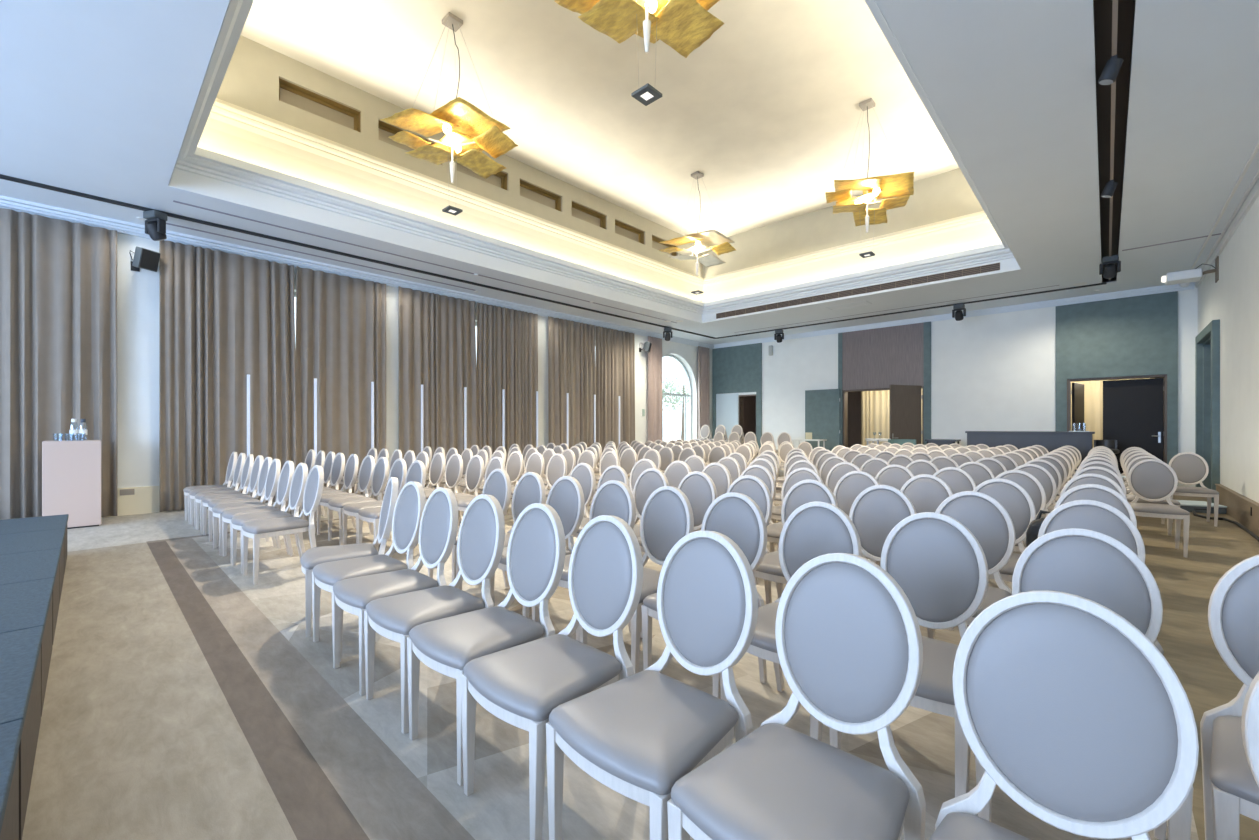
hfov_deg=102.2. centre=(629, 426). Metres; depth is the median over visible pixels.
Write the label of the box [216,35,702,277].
ceiling bulkhead
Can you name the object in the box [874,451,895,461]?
banquet chair
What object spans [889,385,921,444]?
door
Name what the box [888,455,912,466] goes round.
banquet chair
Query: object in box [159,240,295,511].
curtain
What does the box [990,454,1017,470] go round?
banquet chair
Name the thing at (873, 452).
banquet chair
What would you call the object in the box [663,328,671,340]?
light
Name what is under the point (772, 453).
banquet chair
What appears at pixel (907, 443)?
banquet chair
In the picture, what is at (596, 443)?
banquet chair
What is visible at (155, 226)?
light
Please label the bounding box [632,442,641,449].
banquet chair
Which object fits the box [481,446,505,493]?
banquet chair
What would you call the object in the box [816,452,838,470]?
banquet chair
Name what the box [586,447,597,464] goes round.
banquet chair
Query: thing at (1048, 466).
banquet chair
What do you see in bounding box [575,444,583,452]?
banquet chair
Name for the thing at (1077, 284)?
recessed light
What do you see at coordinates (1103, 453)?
banquet chair
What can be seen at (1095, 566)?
banquet chair
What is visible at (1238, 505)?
baseboard
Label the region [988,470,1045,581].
banquet chair
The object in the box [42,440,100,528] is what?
base cabinet
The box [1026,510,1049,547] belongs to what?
shoulder bag
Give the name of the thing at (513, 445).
banquet chair
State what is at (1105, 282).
track
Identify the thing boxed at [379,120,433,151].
wall niche
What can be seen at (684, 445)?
banquet chair
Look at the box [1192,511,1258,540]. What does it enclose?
power cable
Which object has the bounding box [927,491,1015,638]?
banquet chair
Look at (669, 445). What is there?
banquet chair
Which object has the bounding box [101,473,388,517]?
baseboard
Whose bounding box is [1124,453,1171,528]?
banquet chair
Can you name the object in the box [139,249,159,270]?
grille
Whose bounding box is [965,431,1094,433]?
countertop
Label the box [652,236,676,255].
niche
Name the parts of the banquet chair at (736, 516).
leg, seat, seat frame, leg, backrest, backrest frame, leg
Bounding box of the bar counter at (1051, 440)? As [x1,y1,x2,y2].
[965,431,1094,470]
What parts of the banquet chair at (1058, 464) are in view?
backrest frame, backrest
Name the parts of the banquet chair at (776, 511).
seat frame, seat, backrest, backrest frame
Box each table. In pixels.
[791,439,826,447]
[865,438,890,444]
[866,440,887,444]
[888,439,915,444]
[925,439,960,445]
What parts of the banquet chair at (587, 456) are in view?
backrest, backrest frame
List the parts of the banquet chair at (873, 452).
backrest, backrest frame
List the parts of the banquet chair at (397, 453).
backrest, backrest frame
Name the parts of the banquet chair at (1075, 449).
backrest frame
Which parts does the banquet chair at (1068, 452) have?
backrest frame, backrest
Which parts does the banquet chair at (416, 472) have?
leg, seat frame, seat, leg, backrest, backrest frame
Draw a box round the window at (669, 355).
[662,354,691,439]
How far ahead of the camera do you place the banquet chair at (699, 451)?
10.17 m
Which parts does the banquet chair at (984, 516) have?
leg, seat frame, backrest, backrest frame, seat, leg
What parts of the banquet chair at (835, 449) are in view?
backrest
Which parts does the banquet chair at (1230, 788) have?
leg, leg, backrest frame, seat, backrest, seat frame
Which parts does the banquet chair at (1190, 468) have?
backrest, backrest frame, seat frame, seat, leg, leg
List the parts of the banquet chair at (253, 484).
leg, seat, backrest, backrest frame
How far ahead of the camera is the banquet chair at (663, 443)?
13.36 m
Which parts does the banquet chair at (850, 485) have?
backrest, backrest frame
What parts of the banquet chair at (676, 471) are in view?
backrest, backrest frame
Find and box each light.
[143,210,166,240]
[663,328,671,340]
[774,329,783,342]
[952,304,965,320]
[1073,282,1086,285]
[1099,255,1120,278]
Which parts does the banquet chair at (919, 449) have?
backrest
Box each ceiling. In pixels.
[0,0,1258,344]
[241,0,958,236]
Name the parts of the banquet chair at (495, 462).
seat, backrest, backrest frame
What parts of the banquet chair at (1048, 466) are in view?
backrest frame, backrest, seat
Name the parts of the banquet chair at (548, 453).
backrest, backrest frame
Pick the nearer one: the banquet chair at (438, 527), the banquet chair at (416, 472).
the banquet chair at (438, 527)
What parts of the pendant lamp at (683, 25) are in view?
lamp shade, lamp shade, rod, bulb, lamp shade, lamp shade, lamp shade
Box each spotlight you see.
[1098,55,1123,84]
[1101,180,1117,197]
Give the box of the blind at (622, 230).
[615,225,638,241]
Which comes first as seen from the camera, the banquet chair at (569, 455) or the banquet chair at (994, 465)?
the banquet chair at (994, 465)
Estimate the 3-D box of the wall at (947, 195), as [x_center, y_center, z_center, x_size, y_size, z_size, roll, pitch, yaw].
[4.883,-4.825,12.526,7.975,1.150,0.050,0,0,43]
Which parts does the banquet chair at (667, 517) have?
leg, leg, leg, seat, backrest, backrest frame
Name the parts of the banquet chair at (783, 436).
backrest, backrest frame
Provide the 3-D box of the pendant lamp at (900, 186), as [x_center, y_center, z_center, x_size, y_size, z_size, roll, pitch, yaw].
[3.972,-4.130,8.414,1.288,2.540,1.428,0,0,29]
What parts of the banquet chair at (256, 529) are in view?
leg, leg, seat, seat frame, leg, backrest, leg, backrest frame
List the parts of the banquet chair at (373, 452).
backrest, backrest frame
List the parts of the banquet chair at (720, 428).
backrest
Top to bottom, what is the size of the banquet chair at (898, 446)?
0.986 m
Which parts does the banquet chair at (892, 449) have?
backrest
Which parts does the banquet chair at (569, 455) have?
backrest, backrest frame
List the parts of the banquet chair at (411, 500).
leg, seat frame, leg, seat, leg, backrest, backrest frame, leg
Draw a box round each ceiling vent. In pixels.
[166,223,474,290]
[173,200,676,322]
[734,285,1058,332]
[1122,233,1220,250]
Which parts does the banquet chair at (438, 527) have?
leg, seat frame, leg, seat, leg, backrest, backrest frame, leg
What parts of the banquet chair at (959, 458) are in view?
backrest, backrest frame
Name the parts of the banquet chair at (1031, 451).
backrest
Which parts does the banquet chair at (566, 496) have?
leg, seat frame, leg, seat, backrest, backrest frame, leg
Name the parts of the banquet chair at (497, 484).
leg, leg, seat, backrest, backrest frame, leg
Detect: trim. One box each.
[0,195,713,348]
[169,0,1020,322]
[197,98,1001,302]
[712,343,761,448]
[714,282,1194,348]
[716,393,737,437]
[739,374,1166,463]
[838,322,930,445]
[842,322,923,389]
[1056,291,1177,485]
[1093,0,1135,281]
[1190,141,1258,287]
[1195,319,1219,502]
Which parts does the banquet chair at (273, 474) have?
leg, leg, seat, leg, backrest, leg, backrest frame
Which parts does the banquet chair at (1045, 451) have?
backrest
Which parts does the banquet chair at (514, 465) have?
seat, backrest, backrest frame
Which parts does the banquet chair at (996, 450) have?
backrest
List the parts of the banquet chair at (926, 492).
backrest, backrest frame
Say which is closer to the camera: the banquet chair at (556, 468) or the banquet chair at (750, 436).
the banquet chair at (556, 468)
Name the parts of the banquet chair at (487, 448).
backrest frame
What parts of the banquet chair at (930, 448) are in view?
backrest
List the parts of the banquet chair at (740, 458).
backrest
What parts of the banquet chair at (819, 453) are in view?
backrest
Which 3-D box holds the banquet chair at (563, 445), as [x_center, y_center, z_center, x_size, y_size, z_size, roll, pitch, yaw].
[-1.683,0.860,11.352,0.493,0.986,0.615,0,0,43]
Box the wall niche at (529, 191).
[520,180,560,210]
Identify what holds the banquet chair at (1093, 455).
on the floor
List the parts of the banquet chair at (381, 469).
leg, seat frame, leg, seat, leg, backrest, leg, backrest frame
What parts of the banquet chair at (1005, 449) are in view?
backrest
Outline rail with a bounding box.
[1109,0,1117,279]
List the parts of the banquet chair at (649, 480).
seat, backrest, backrest frame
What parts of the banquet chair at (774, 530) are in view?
seat frame, seat, backrest, backrest frame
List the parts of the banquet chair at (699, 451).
backrest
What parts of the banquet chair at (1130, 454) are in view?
backrest frame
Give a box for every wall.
[117,233,711,487]
[703,168,983,277]
[713,282,1197,486]
[743,391,860,447]
[1198,196,1258,502]
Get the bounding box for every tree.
[662,372,678,407]
[663,377,688,440]
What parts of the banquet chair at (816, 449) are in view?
backrest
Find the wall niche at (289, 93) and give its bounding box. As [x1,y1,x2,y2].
[279,78,359,131]
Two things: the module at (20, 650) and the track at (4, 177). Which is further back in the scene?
the track at (4, 177)
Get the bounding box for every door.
[805,389,839,450]
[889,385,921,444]
[1071,383,1083,430]
[1103,378,1163,473]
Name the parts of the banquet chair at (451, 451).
backrest, backrest frame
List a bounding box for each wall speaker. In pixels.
[130,246,160,271]
[639,342,651,351]
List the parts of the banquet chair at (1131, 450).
backrest frame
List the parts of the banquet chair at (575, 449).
backrest, backrest frame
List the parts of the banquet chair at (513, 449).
backrest frame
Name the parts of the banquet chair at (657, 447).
backrest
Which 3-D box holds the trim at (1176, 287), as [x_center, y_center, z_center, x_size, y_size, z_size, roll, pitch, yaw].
[7.642,-3.030,15.024,12.160,0.140,0.130,0,0,43]
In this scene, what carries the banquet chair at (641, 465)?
on the floor
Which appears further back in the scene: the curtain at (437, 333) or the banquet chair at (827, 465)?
the curtain at (437, 333)
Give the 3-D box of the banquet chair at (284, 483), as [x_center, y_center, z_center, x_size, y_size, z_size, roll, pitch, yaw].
[-3.904,0.860,5.356,0.493,0.986,0.615,0,0,43]
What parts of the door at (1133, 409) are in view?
handle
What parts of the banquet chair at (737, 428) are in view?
backrest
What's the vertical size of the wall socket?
0.090 m
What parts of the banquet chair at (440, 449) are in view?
backrest frame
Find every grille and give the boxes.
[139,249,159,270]
[716,263,999,318]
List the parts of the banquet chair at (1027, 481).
seat frame, backrest frame, backrest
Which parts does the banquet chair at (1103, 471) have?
backrest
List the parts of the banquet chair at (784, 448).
backrest frame, backrest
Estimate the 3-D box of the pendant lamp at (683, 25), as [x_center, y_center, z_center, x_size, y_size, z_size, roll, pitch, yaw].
[0.138,-4.130,4.342,1.423,2.540,1.289,0,0,-36]
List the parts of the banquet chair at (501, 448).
backrest frame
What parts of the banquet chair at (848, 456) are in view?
backrest, backrest frame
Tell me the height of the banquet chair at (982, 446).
0.986 m
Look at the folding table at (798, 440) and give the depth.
15.66 m
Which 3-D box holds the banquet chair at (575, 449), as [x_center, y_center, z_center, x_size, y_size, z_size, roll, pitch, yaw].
[-1.247,0.860,9.642,0.493,0.986,0.615,0,0,43]
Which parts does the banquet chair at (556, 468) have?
backrest, backrest frame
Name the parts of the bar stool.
backrest, seat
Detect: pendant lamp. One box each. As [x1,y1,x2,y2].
[379,12,517,215]
[555,0,723,105]
[659,171,735,294]
[825,98,913,257]
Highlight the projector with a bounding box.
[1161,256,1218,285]
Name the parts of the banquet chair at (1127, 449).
backrest frame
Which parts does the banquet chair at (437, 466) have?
backrest, backrest frame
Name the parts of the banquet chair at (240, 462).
leg, leg, seat, backrest, backrest frame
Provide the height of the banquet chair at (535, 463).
0.986 m
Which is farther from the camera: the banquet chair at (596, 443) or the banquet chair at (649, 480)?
the banquet chair at (596, 443)
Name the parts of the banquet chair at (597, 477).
backrest frame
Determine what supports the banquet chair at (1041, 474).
on the floor
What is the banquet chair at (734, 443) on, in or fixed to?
on the floor
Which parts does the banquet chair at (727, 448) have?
backrest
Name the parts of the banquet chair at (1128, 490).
backrest, backrest frame, seat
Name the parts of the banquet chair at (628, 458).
backrest, backrest frame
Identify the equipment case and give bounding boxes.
[1177,500,1226,513]
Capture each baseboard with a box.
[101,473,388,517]
[1215,484,1258,535]
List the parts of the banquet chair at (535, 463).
backrest, backrest frame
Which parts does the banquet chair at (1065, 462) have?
backrest frame, backrest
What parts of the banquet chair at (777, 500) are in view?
seat frame, seat, backrest, backrest frame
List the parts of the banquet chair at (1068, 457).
backrest frame, backrest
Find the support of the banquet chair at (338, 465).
on the floor
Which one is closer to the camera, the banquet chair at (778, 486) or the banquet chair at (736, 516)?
the banquet chair at (736, 516)
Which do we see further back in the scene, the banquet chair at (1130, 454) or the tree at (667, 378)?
the tree at (667, 378)
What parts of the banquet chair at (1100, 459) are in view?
backrest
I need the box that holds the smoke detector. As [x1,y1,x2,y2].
[1179,283,1189,286]
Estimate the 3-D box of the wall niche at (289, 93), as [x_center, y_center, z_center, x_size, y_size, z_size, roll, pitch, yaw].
[-4.798,-4.885,7.849,0.240,0.410,1.170,0,0,43]
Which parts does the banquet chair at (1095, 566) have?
leg, backrest, backrest frame, leg, leg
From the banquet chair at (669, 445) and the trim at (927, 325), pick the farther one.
the trim at (927, 325)
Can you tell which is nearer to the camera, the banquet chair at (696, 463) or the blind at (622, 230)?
the banquet chair at (696, 463)
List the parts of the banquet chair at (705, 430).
backrest, backrest frame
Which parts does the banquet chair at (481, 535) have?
leg, seat frame, leg, seat, leg, backrest, backrest frame, leg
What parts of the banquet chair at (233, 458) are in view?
leg, leg, seat, backrest, backrest frame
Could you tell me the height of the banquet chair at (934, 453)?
0.986 m
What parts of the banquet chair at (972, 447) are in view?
backrest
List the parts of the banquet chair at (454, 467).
seat, backrest, backrest frame, leg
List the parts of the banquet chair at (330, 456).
backrest, backrest frame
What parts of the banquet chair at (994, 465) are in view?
backrest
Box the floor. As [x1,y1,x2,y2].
[22,469,1258,839]
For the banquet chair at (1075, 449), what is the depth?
9.96 m
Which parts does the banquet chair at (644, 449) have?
backrest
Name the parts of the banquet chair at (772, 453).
backrest frame, backrest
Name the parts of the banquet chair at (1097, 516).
backrest, backrest frame, seat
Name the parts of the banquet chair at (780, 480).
seat, backrest frame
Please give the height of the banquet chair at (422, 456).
0.986 m
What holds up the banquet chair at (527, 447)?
on the floor
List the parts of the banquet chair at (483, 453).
backrest, backrest frame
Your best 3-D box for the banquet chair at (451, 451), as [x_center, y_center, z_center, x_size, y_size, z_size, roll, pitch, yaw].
[-3.325,0.860,8.858,0.493,0.986,0.615,0,0,43]
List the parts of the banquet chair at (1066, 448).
backrest frame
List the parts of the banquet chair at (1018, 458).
backrest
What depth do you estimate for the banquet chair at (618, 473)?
4.80 m
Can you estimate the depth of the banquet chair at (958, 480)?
4.61 m
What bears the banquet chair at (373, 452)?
on the floor
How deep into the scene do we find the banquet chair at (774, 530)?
4.56 m
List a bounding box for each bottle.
[69,419,77,434]
[79,419,86,434]
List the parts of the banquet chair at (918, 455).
backrest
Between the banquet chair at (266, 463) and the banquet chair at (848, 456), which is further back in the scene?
the banquet chair at (848, 456)
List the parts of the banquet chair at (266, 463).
leg, leg, seat, backrest, backrest frame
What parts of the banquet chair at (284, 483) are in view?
leg, leg, seat, leg, backrest, leg, backrest frame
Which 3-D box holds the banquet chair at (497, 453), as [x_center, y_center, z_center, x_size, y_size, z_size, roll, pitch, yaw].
[-2.250,0.860,7.842,0.493,0.986,0.615,0,0,42]
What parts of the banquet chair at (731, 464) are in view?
backrest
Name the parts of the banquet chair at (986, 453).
backrest frame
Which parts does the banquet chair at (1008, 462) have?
backrest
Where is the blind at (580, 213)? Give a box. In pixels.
[572,208,599,226]
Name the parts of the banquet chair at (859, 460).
backrest frame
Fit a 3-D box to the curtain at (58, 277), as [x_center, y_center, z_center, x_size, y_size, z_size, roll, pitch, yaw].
[-8.424,-0.805,6.809,0.156,4.270,2.204,0,0,43]
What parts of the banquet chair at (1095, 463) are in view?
backrest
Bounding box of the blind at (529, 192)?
[520,186,554,208]
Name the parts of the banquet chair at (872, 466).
backrest frame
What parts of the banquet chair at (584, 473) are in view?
backrest, backrest frame, leg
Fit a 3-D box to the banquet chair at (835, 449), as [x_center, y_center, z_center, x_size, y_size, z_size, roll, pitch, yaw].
[4.044,0.860,10.023,0.493,0.986,0.615,0,0,45]
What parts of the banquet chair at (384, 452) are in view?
backrest, backrest frame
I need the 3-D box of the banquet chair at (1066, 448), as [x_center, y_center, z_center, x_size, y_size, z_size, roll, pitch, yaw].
[7.835,0.860,9.171,0.493,0.986,0.615,0,0,42]
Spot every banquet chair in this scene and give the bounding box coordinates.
[183,452,237,523]
[189,453,245,528]
[195,454,253,534]
[202,455,263,534]
[208,457,272,546]
[212,459,280,554]
[222,461,293,563]
[231,463,307,573]
[242,465,323,584]
[275,449,314,501]
[277,450,324,514]
[285,451,334,518]
[292,453,344,519]
[300,477,398,636]
[303,454,358,529]
[312,481,425,661]
[317,455,374,538]
[328,457,388,544]
[332,487,457,695]
[335,448,377,498]
[342,458,406,544]
[345,449,388,499]
[357,449,401,494]
[357,460,425,543]
[364,494,504,733]
[368,450,414,495]
[382,451,428,500]
[407,503,565,785]
[423,446,431,485]
[424,453,444,490]
[424,454,462,526]
[425,448,457,491]
[426,447,444,486]
[428,469,510,586]
[431,448,472,493]
[445,449,487,494]
[454,455,483,515]
[456,457,504,512]
[456,472,545,589]
[460,450,504,514]
[461,515,642,839]
[462,445,491,493]
[470,445,479,455]
[478,451,523,514]
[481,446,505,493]
[483,447,520,478]
[490,476,583,617]
[505,444,519,467]
[511,452,544,523]
[512,444,533,484]
[512,447,537,485]
[515,448,554,485]
[522,445,545,473]
[532,480,635,640]
[543,445,563,489]
[543,449,575,488]
[545,446,580,477]
[545,454,566,503]
[546,443,554,448]
[546,530,757,839]
[560,443,568,449]
[565,463,595,548]
[573,465,629,537]
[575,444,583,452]
[577,450,595,501]
[579,442,586,450]
[579,486,693,673]
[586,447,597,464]
[590,444,600,468]
[592,442,601,463]
[593,451,618,497]
[594,445,616,474]
[595,447,615,482]
[597,443,614,467]
[597,448,637,482]
[617,443,629,457]
[619,445,632,459]
[628,446,650,477]
[629,449,660,484]
[630,459,656,493]
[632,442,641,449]
[633,468,668,565]
[635,444,645,454]
[637,471,716,552]
[639,460,691,519]
[641,492,766,698]
[648,442,656,448]
[652,444,662,450]
[658,447,673,471]
[659,441,666,446]
[663,445,682,472]
[665,443,674,447]
[667,553,925,839]
[678,447,695,461]
[681,443,691,448]
[684,455,705,471]
[692,445,704,460]
[693,463,731,531]
[694,425,709,441]
[700,444,710,464]
[706,442,715,465]
[708,446,725,463]
[709,425,725,442]
[713,432,723,441]
[713,441,721,445]
[717,457,741,482]
[720,444,731,456]
[720,502,861,740]
[725,425,742,442]
[725,443,734,452]
[727,452,747,471]
[727,475,772,603]
[728,432,739,442]
[730,441,738,449]
[735,445,751,464]
[740,465,775,551]
[743,443,754,465]
[744,432,755,443]
[747,442,756,460]
[747,458,776,544]
[749,441,758,457]
[753,479,837,598]
[754,454,778,522]
[754,468,823,584]
[758,432,773,452]
[758,443,774,455]
[761,450,779,504]
[771,460,819,520]
[773,455,811,504]
[775,432,790,453]
[776,451,807,492]
[777,448,806,483]
[778,443,793,476]
[798,442,812,457]
[808,447,824,461]
[812,449,830,465]
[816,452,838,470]
[819,456,846,483]
[825,462,860,491]
[829,512,988,796]
[831,445,844,453]
[833,471,879,565]
[836,447,851,457]
[842,450,861,462]
[849,485,916,561]
[850,444,862,449]
[850,453,873,467]
[857,446,869,452]
[860,458,889,477]
[864,448,881,456]
[866,443,876,447]
[870,474,952,564]
[874,445,886,450]
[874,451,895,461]
[875,464,913,489]
[880,442,890,446]
[883,447,898,452]
[888,443,901,448]
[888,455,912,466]
[894,449,912,456]
[899,445,913,450]
[901,442,914,446]
[906,460,938,475]
[909,452,931,460]
[911,447,928,453]
[913,444,927,448]
[925,443,938,446]
[926,446,941,450]
[927,450,947,458]
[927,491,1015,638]
[929,456,958,469]
[929,590,1198,839]
[933,467,976,493]
[939,444,952,449]
[942,448,959,456]
[948,478,1035,629]
[949,453,973,465]
[950,443,960,448]
[955,446,971,452]
[958,462,994,485]
[963,451,984,461]
[966,445,979,450]
[975,458,1006,476]
[975,528,1192,839]
[976,444,989,448]
[977,449,995,457]
[987,447,1003,454]
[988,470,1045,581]
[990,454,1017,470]
[996,446,1011,452]
[1002,452,1026,465]
[1003,444,1017,450]
[1012,450,1033,461]
[1014,464,1056,517]
[1019,448,1038,458]
[1025,459,1061,516]
[1026,446,1043,456]
[1033,445,1048,454]
[1034,456,1066,504]
[1038,500,1163,654]
[1043,453,1070,495]
[1049,451,1074,488]
[1053,449,1076,482]
[1054,484,1136,527]
[1058,447,1078,478]
[1060,473,1126,499]
[1063,446,1081,474]
[1072,466,1125,494]
[1075,461,1123,482]
[1077,457,1119,471]
[1081,454,1117,466]
[1085,452,1117,465]
[1088,446,1112,453]
[1088,449,1117,463]
[1090,448,1116,458]
[1120,447,1143,475]
[1121,448,1146,481]
[1122,451,1161,518]
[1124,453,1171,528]
[1125,456,1179,535]
[1127,459,1189,557]
[1168,452,1218,526]
[1200,555,1258,839]
[1241,672,1258,786]
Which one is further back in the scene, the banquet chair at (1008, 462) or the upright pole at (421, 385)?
the upright pole at (421, 385)
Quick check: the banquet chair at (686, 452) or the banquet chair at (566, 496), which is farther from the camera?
the banquet chair at (686, 452)
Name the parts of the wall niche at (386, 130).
frame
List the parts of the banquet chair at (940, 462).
backrest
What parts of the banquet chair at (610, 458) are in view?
backrest, backrest frame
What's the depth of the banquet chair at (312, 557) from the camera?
3.52 m
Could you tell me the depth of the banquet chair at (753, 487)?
3.78 m
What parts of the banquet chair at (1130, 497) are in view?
backrest, backrest frame, seat, leg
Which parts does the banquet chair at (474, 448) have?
backrest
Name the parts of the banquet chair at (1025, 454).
backrest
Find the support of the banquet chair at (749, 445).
on the floor
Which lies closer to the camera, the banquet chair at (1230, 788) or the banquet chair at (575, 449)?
the banquet chair at (1230, 788)
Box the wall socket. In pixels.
[120,489,133,495]
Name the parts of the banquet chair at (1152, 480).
leg, backrest, backrest frame, seat frame, seat, leg, leg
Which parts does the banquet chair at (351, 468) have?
leg, seat, backrest, backrest frame, leg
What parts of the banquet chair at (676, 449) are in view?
backrest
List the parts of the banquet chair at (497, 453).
seat, backrest, backrest frame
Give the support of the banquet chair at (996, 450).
on the floor
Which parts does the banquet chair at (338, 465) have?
backrest, backrest frame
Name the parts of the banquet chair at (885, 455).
backrest, backrest frame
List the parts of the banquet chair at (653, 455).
backrest, backrest frame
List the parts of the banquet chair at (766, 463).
backrest frame, backrest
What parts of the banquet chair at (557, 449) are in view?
backrest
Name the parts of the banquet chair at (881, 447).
backrest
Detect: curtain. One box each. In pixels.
[0,208,117,519]
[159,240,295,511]
[295,266,385,493]
[398,286,476,487]
[476,302,537,465]
[548,316,595,448]
[595,326,634,451]
[648,336,662,441]
[698,346,709,438]
[861,389,921,445]
[1071,378,1151,447]
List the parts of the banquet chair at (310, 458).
backrest, backrest frame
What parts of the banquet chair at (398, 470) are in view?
leg, seat frame, leg, seat, backrest, backrest frame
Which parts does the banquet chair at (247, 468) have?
leg, leg, seat, backrest, backrest frame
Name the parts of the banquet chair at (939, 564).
leg, seat frame, backrest, backrest frame, seat, leg, leg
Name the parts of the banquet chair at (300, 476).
leg, seat frame, leg, seat, leg, backrest, leg, backrest frame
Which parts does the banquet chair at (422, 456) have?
backrest, backrest frame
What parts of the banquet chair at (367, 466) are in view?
leg, seat, backrest, backrest frame, leg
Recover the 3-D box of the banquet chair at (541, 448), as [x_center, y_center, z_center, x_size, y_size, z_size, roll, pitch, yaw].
[-1.993,0.860,10.290,0.493,0.986,0.615,0,0,42]
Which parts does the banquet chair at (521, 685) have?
leg, leg, seat, seat frame, leg, backrest, backrest frame, leg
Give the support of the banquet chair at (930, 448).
on the floor
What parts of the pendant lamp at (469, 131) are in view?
lamp shade, lamp shade, lamp shade, bulb, rod, lamp shade, bulb, lamp shade, lamp shade, lamp shade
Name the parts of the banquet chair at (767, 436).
backrest, backrest frame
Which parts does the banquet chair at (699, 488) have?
seat, backrest, backrest frame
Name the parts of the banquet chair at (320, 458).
backrest, backrest frame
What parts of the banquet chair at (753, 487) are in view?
backrest, backrest frame, leg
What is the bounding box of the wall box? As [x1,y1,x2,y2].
[769,345,772,355]
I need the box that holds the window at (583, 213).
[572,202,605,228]
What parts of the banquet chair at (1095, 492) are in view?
backrest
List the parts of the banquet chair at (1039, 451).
backrest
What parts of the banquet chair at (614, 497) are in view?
leg, seat frame, seat, leg, backrest, backrest frame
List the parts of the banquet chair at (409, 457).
backrest, backrest frame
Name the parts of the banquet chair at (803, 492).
seat, seat frame, leg, backrest, backrest frame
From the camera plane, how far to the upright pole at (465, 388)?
11.35 m
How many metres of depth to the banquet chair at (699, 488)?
4.13 m
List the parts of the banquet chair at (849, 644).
leg, leg, seat, seat frame, backrest, backrest frame, leg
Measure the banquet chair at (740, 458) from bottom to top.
0.986 m
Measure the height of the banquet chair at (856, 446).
0.986 m
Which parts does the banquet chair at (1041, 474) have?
backrest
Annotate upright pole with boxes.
[247,374,249,490]
[314,378,316,458]
[371,382,373,447]
[421,385,422,450]
[464,387,466,478]
[502,389,504,447]
[536,391,537,447]
[567,393,568,446]
[594,395,595,442]
[619,396,619,443]
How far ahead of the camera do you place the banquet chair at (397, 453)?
8.33 m
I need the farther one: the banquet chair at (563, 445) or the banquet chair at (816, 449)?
the banquet chair at (563, 445)
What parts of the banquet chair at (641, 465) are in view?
backrest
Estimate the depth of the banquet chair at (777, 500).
6.69 m
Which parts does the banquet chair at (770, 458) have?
backrest frame, backrest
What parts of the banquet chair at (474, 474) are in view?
seat, backrest, backrest frame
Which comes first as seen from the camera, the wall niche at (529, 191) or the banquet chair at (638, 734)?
the banquet chair at (638, 734)
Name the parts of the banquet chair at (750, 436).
backrest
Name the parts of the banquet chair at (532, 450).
backrest, backrest frame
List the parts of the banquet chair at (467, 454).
backrest, backrest frame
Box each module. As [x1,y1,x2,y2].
[0,514,68,572]
[0,528,64,603]
[0,548,60,644]
[0,578,54,716]
[0,626,43,839]
[0,719,22,839]
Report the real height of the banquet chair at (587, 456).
0.986 m
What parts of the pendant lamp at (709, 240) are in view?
lamp shade, lamp shade, lamp shade, lamp shade, rod, lamp shade, lamp shade, lamp shade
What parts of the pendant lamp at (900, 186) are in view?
lamp shade, lamp shade, lamp shade, lamp shade, rod, lamp shade, bulb, lamp shade, lamp shade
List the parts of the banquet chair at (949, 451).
backrest, backrest frame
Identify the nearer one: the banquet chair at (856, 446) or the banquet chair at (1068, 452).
the banquet chair at (1068, 452)
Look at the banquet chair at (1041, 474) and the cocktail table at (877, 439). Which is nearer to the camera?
the banquet chair at (1041, 474)
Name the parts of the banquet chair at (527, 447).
backrest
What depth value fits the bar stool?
11.01 m
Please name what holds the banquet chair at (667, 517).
on the floor
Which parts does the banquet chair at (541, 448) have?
backrest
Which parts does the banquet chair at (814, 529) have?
leg, seat frame, seat, leg, leg, backrest, backrest frame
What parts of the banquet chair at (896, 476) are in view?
backrest frame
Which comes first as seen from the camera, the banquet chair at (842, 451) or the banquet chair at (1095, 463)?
the banquet chair at (1095, 463)
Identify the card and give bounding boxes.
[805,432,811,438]
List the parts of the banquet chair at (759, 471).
backrest, backrest frame, leg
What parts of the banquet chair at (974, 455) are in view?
backrest frame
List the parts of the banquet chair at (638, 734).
leg, seat, seat frame, leg, leg, backrest, backrest frame, leg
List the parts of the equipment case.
lid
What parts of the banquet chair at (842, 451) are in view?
backrest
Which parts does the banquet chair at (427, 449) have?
backrest frame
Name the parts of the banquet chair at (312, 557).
leg, seat, leg, leg, backrest, backrest frame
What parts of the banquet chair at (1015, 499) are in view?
seat frame, backrest, backrest frame, seat, leg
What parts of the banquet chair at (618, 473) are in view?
seat, backrest, backrest frame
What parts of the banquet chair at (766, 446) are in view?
backrest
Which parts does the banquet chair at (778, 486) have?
seat, backrest frame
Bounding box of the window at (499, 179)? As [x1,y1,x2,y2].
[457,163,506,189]
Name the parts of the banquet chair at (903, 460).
backrest frame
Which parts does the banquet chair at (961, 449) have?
backrest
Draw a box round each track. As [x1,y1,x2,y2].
[0,174,715,338]
[716,282,1106,338]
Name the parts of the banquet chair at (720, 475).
backrest, backrest frame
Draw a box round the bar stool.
[1094,440,1119,453]
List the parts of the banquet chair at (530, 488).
leg, seat, backrest, backrest frame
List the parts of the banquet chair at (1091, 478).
backrest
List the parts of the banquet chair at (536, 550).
leg, leg, seat, seat frame, leg, backrest, backrest frame, leg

